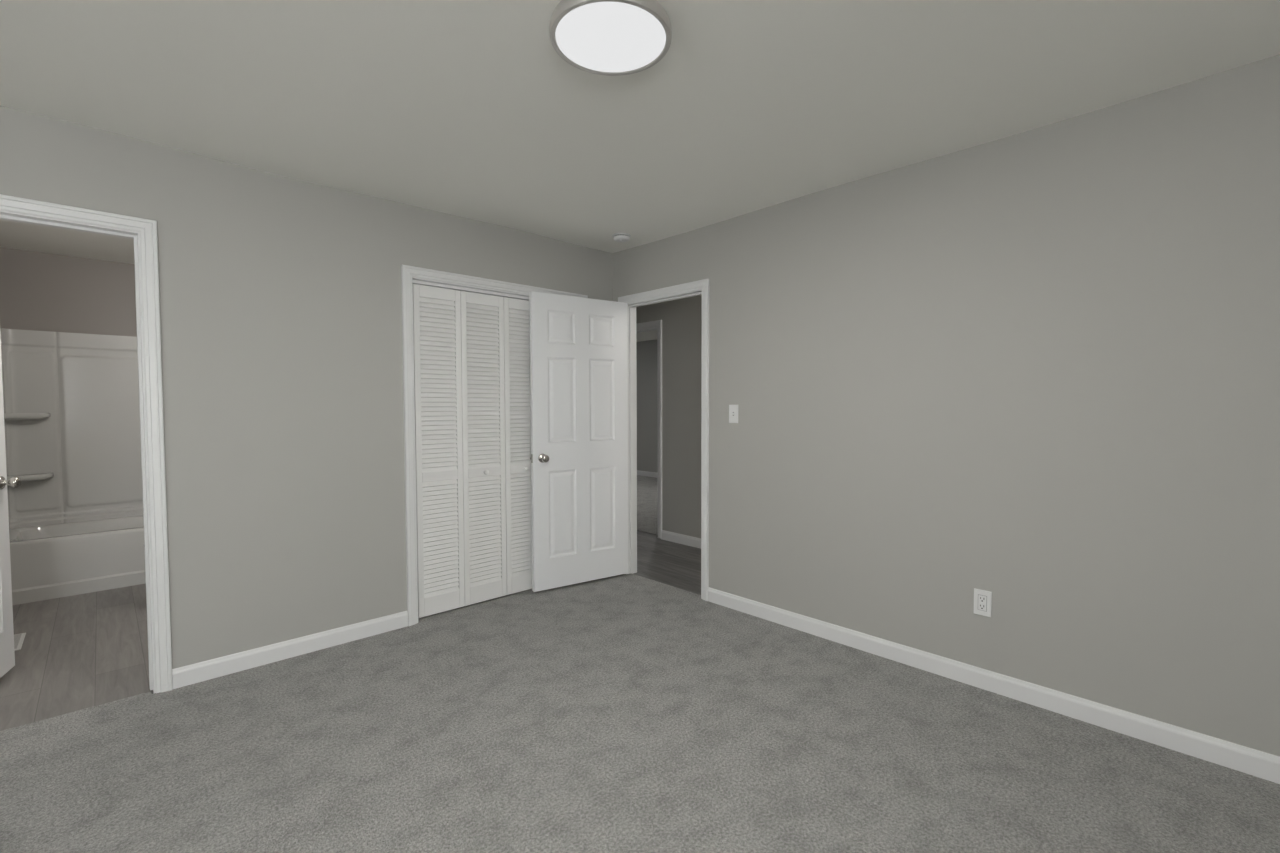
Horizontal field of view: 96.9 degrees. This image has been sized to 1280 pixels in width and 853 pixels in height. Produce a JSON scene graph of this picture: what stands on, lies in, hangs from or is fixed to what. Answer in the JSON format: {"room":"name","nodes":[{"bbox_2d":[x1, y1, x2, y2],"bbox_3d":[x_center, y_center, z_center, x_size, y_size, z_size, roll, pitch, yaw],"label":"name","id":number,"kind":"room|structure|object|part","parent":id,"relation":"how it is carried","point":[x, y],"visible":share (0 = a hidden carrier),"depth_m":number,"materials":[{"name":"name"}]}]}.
{"room":"empty bedroom","nodes":[
{"label":"empty bedroom","id":0,"kind":"room"},
{"bbox_2d":[0,219,133,263],"bbox_3d":[-3.168,-1.314,3.588,1.500,0.060,2.785,-2,3,-44],"label":"ceiling","id":1,"kind":"structure","parent":0,"point":[13,235],"depth_m":4.00,"materials":[{"name":"white paint"}]},
{"bbox_2d":[0,247,136,336],"bbox_3d":[-4.160,-0.107,4.679,1.500,2.550,0.100,-2,3,-44],"label":"wall","id":2,"kind":"structure","parent":0,"point":[39,291],"depth_m":4.35,"materials":[{"name":"grey paint"}]},
{"bbox_2d":[0,327,142,529],"bbox_3d":[-3.884,0.005,4.393,1.498,1.454,0.698,-2,3,-44],"label":"shower surround","id":3,"kind":"object","parent":2,"relation":"attached to","point":[71,400],"visible":0.45,"depth_m":4.36,"materials":[{"name":"grey plastic"}]},
{"bbox_3d":[-4.412,0.025,3.890,0.040,1.454,0.698,-2,3,-44],"label":"panel","id":4,"kind":"part","parent":3,"relation":"part of","materials":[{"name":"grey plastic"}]},
{"bbox_2d":[4,413,50,419],"bbox_3d":[-4.499,-0.077,4.170,0.225,0.046,0.115,-2,3,-44],"label":"soap shelf","id":5,"kind":"object","parent":3,"relation":"attached to","point":[7,416],"depth_m":4.14,"materials":[{"name":"grey plastic"}]},
{"bbox_2d":[7,473,53,481],"bbox_3d":[-4.497,0.376,4.188,0.228,0.046,0.115,-2,3,-44],"label":"soap shelf","id":6,"kind":"object","parent":3,"relation":"attached to","point":[25,477],"depth_m":4.18,"materials":[{"name":"grey plastic"}]},
{"bbox_2d":[0,106,612,685],"bbox_3d":[-2.059,-0.037,2.687,5.235,2.550,0.115,-2,3,-44],"label":"wall","id":7,"kind":"structure","parent":0,"point":[280,298],"depth_m":2.83,"materials":[{"name":"grey paint"}]},
{"bbox_2d":[0,337,20,677],"bbox_3d":[-2.891,0.167,2.427,0.168,2.006,0.643,-1,2,-30],"label":"door","id":8,"kind":"structure","parent":7,"relation":"in","point":[7,654],"depth_m":2.69,"materials":[{"name":"white paint"}]},
{"bbox_3d":[-2.975,0.264,2.681,0.066,0.062,0.062,-1,2,-30],"label":"knob","id":9,"kind":"part","parent":8,"relation":"part of","materials":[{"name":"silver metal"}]},
{"bbox_2d":[0,194,172,692],"bbox_3d":[-2.450,0.158,2.321,0.767,2.110,0.152,-2,3,-44],"label":"trim","id":10,"kind":"structure","parent":7,"relation":"attached to","point":[143,231],"depth_m":2.50,"materials":[{"name":"white wood"}]},
{"bbox_2d":[172,611,407,688],"bbox_3d":[-2.010,1.145,2.687,5.000,0.089,0.012,-2,3,-44],"label":"baseboard","id":11,"kind":"structure","parent":7,"relation":"attached to","point":[183,676],"depth_m":2.87,"materials":[{"name":"white wood"}]},
{"bbox_2d":[413,284,506,617],"bbox_3d":[-1.111,0.148,3.564,0.594,1.987,0.059,-2,3,-44],"label":"door","id":12,"kind":"structure","parent":7,"relation":"in","point":[459,335],"depth_m":3.55,"materials":[{"name":"white paint"}]},
{"bbox_3d":[-1.230,0.152,3.472,0.294,1.987,0.028,-2,3,-44],"label":"louver panel","id":13,"kind":"part","parent":12,"relation":"part of","materials":[{"name":"white paint"}]},
{"bbox_3d":[-1.014,0.143,3.677,0.299,1.987,0.028,-2,3,-44],"label":"louver panel","id":14,"kind":"part","parent":12,"relation":"part of","materials":[{"name":"white paint"}]},
{"bbox_2d":[413,279,528,300],"bbox_3d":[-0.914,-0.868,3.740,1.210,0.020,0.040,-2,3,-44],"label":"trim","id":15,"kind":"structure","parent":7,"relation":"attached to","point":[418,282],"depth_m":3.56,"materials":[{"name":"white wood"}]},
{"bbox_2d":[401,265,587,625],"bbox_3d":[-0.910,0.106,3.775,1.340,2.098,0.134,-2,3,-44],"label":"trim","id":16,"kind":"structure","parent":7,"relation":"attached to","point":[408,273],"depth_m":3.30,"materials":[{"name":"white wood"}]},
{"bbox_2d":[503,297,531,594],"bbox_3d":[-0.678,0.132,3.976,0.594,1.987,0.059,-2,3,-44],"label":"door","id":17,"kind":"structure","parent":7,"relation":"in","point":[516,311],"depth_m":3.85,"materials":[{"name":"white paint"}]},
{"bbox_2d":[0,475,1279,852],"bbox_3d":[-0.641,1.144,4.346,9.270,0.040,10.500,-2,3,-44],"label":"floor","id":18,"kind":"structure","parent":0,"point":[623,713],"depth_m":2.12,"materials":[{"name":"grey carpet"}]},
{"bbox_2d":[14,633,25,650],"bbox_3d":[-3.443,1.184,3.090,0.114,0.006,0.305,-2,3,-44],"label":"floor vent","id":19,"kind":"object","parent":18,"relation":"in","point":[18,638],"visible":0.47,"depth_m":3.13,"materials":[{"name":"white plastic"}]},
{"bbox_2d":[9,515,145,604],"bbox_3d":[-3.856,0.936,4.407,1.480,0.406,0.717,-2,3,-44],"label":"bathtub","id":20,"kind":"object","parent":18,"relation":"on","point":[52,561],"visible":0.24,"depth_m":3.94,"materials":[{"name":"grey plastic"}]},
{"bbox_2d":[0,0,1279,252],"bbox_3d":[-0.296,-1.204,0.792,5.040,0.062,5.040,-2,3,-44],"label":"ceiling","id":21,"kind":"structure","parent":0,"point":[469,109],"depth_m":2.06,"materials":[{"name":"white paint"}]},
{"bbox_2d":[549,0,671,75],"bbox_3d":[-0.088,-1.189,1.706,0.366,0.061,0.366,-2,3,-44],"label":"ceiling light","id":22,"kind":"object","parent":21,"relation":"attached to","point":[599,37],"visible":1,"depth_m":1.68,"materials":[{"name":"white glass"}]},
{"bbox_2d":[612,233,630,241],"bbox_3d":[-0.125,-1.277,3.853,0.128,0.042,0.128,-2,3,-44],"label":"smoke detector","id":23,"kind":"object","parent":21,"relation":"attached to","point":[618,237],"visible":1,"depth_m":3.82,"materials":[{"name":"white plastic"}]},
{"bbox_3d":[-0.125,-1.294,3.852,0.128,0.008,0.128,-2,3,-44],"label":"plate","id":24,"kind":"part","parent":23,"relation":"part of","materials":[{"name":"white plastic"}]},
{"bbox_2d":[636,330,656,341],"bbox_3d":[0.203,-1.481,7.821,3.115,0.060,6.500,-2,3,-44],"label":"ceiling","id":25,"kind":"structure","parent":0,"point":[648,335],"depth_m":9.54,"materials":[{"name":"white paint"}]},
{"bbox_2d":[636,339,657,472],"bbox_3d":[0.200,-0.236,7.863,3.329,2.550,6.700,-2,3,-44],"label":"wall","id":26,"kind":"structure","parent":0,"point":[646,351],"depth_m":10.20,"materials":[{"name":"grey paint"}]},
{"bbox_2d":[637,470,657,477],"bbox_3d":[1.331,0.900,8.981,0.012,0.089,6.500,-2,3,-44],"label":"baseboard","id":27,"kind":"structure","parent":26,"relation":"attached to","point":[641,473],"depth_m":10.23,"materials":[{"name":"white wood"}]},
{"bbox_2d":[636,295,701,538],"bbox_3d":[0.864,-0.124,4.837,0.115,2.550,5.600,-2,3,-44],"label":"wall","id":28,"kind":"structure","parent":0,"point":[681,319],"depth_m":5.26,"materials":[{"name":"grey paint"}]},
{"bbox_2d":[636,320,661,537],"bbox_3d":[-0.045,0.024,5.798,0.152,2.106,0.869,-2,3,-44],"label":"trim","id":29,"kind":"structure","parent":28,"relation":"attached to","point":[652,325],"depth_m":5.46,"materials":[{"name":"white wood"}]},
{"bbox_2d":[661,530,700,548],"bbox_3d":[0.820,1.067,4.838,0.012,0.089,5.600,-2,3,-44],"label":"baseboard","id":30,"kind":"structure","parent":28,"relation":"attached to","point":[665,535],"depth_m":5.28,"materials":[{"name":"white wood"}]},
{"bbox_2d":[612,54,1279,756],"bbox_3d":[1.600,-0.040,2.557,0.115,2.550,5.120,-2,3,-44],"label":"wall","id":31,"kind":"structure","parent":0,"point":[1038,369],"depth_m":2.40,"materials":[{"name":"grey paint"}]},
{"bbox_2d":[529,291,627,591],"bbox_3d":[-0.414,0.103,4.039,0.787,2.022,0.168,-2,3,-34],"label":"door","id":32,"kind":"structure","parent":31,"relation":"in","point":[579,345],"depth_m":4.00,"materials":[{"name":"white paint"}]},
{"bbox_3d":[-0.644,0.216,3.823,0.062,0.062,0.066,-2,3,-34],"label":"knob","id":33,"kind":"part","parent":32,"relation":"part of","materials":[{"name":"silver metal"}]},
{"bbox_2d":[618,279,708,600],"bbox_3d":[0.190,0.089,4.045,0.152,2.106,0.872,-2,3,-44],"label":"trim","id":34,"kind":"structure","parent":31,"relation":"attached to","point":[700,287],"depth_m":3.96,"materials":[{"name":"white wood"}]},
{"bbox_2d":[729,405,737,422],"bbox_3d":[0.579,-0.078,3.532,0.018,0.115,0.070,-2,3,-44],"label":"light switch","id":35,"kind":"object","parent":31,"relation":"attached to","point":[733,409],"visible":1,"depth_m":3.53,"materials":[{"name":"white plastic"}]},
{"bbox_2d":[974,588,991,616],"bbox_3d":[1.545,0.795,2.559,0.009,0.116,0.071,-2,3,-44],"label":"wall outlet","id":36,"kind":"object","parent":31,"relation":"attached to","point":[982,599],"visible":1,"depth_m":2.56,"materials":[{"name":"white plastic"}]},
{"bbox_2d":[978,595,986,610],"bbox_3d":[1.543,0.796,2.557,0.002,0.067,0.033,-2,3,-44],"label":"receptacle","id":37,"kind":"object","parent":36,"relation":"attached to","point":[982,599],"depth_m":2.56,"materials":[{"name":"white plastic"}]},
{"bbox_2d":[707,587,1279,783],"bbox_3d":[1.515,1.140,2.601,0.012,0.089,5.000,-2,3,-44],"label":"baseboard","id":38,"kind":"structure","parent":31,"relation":"attached to","point":[1244,759],"depth_m":2.41,"materials":[{"name":"white wood"}]}
]}

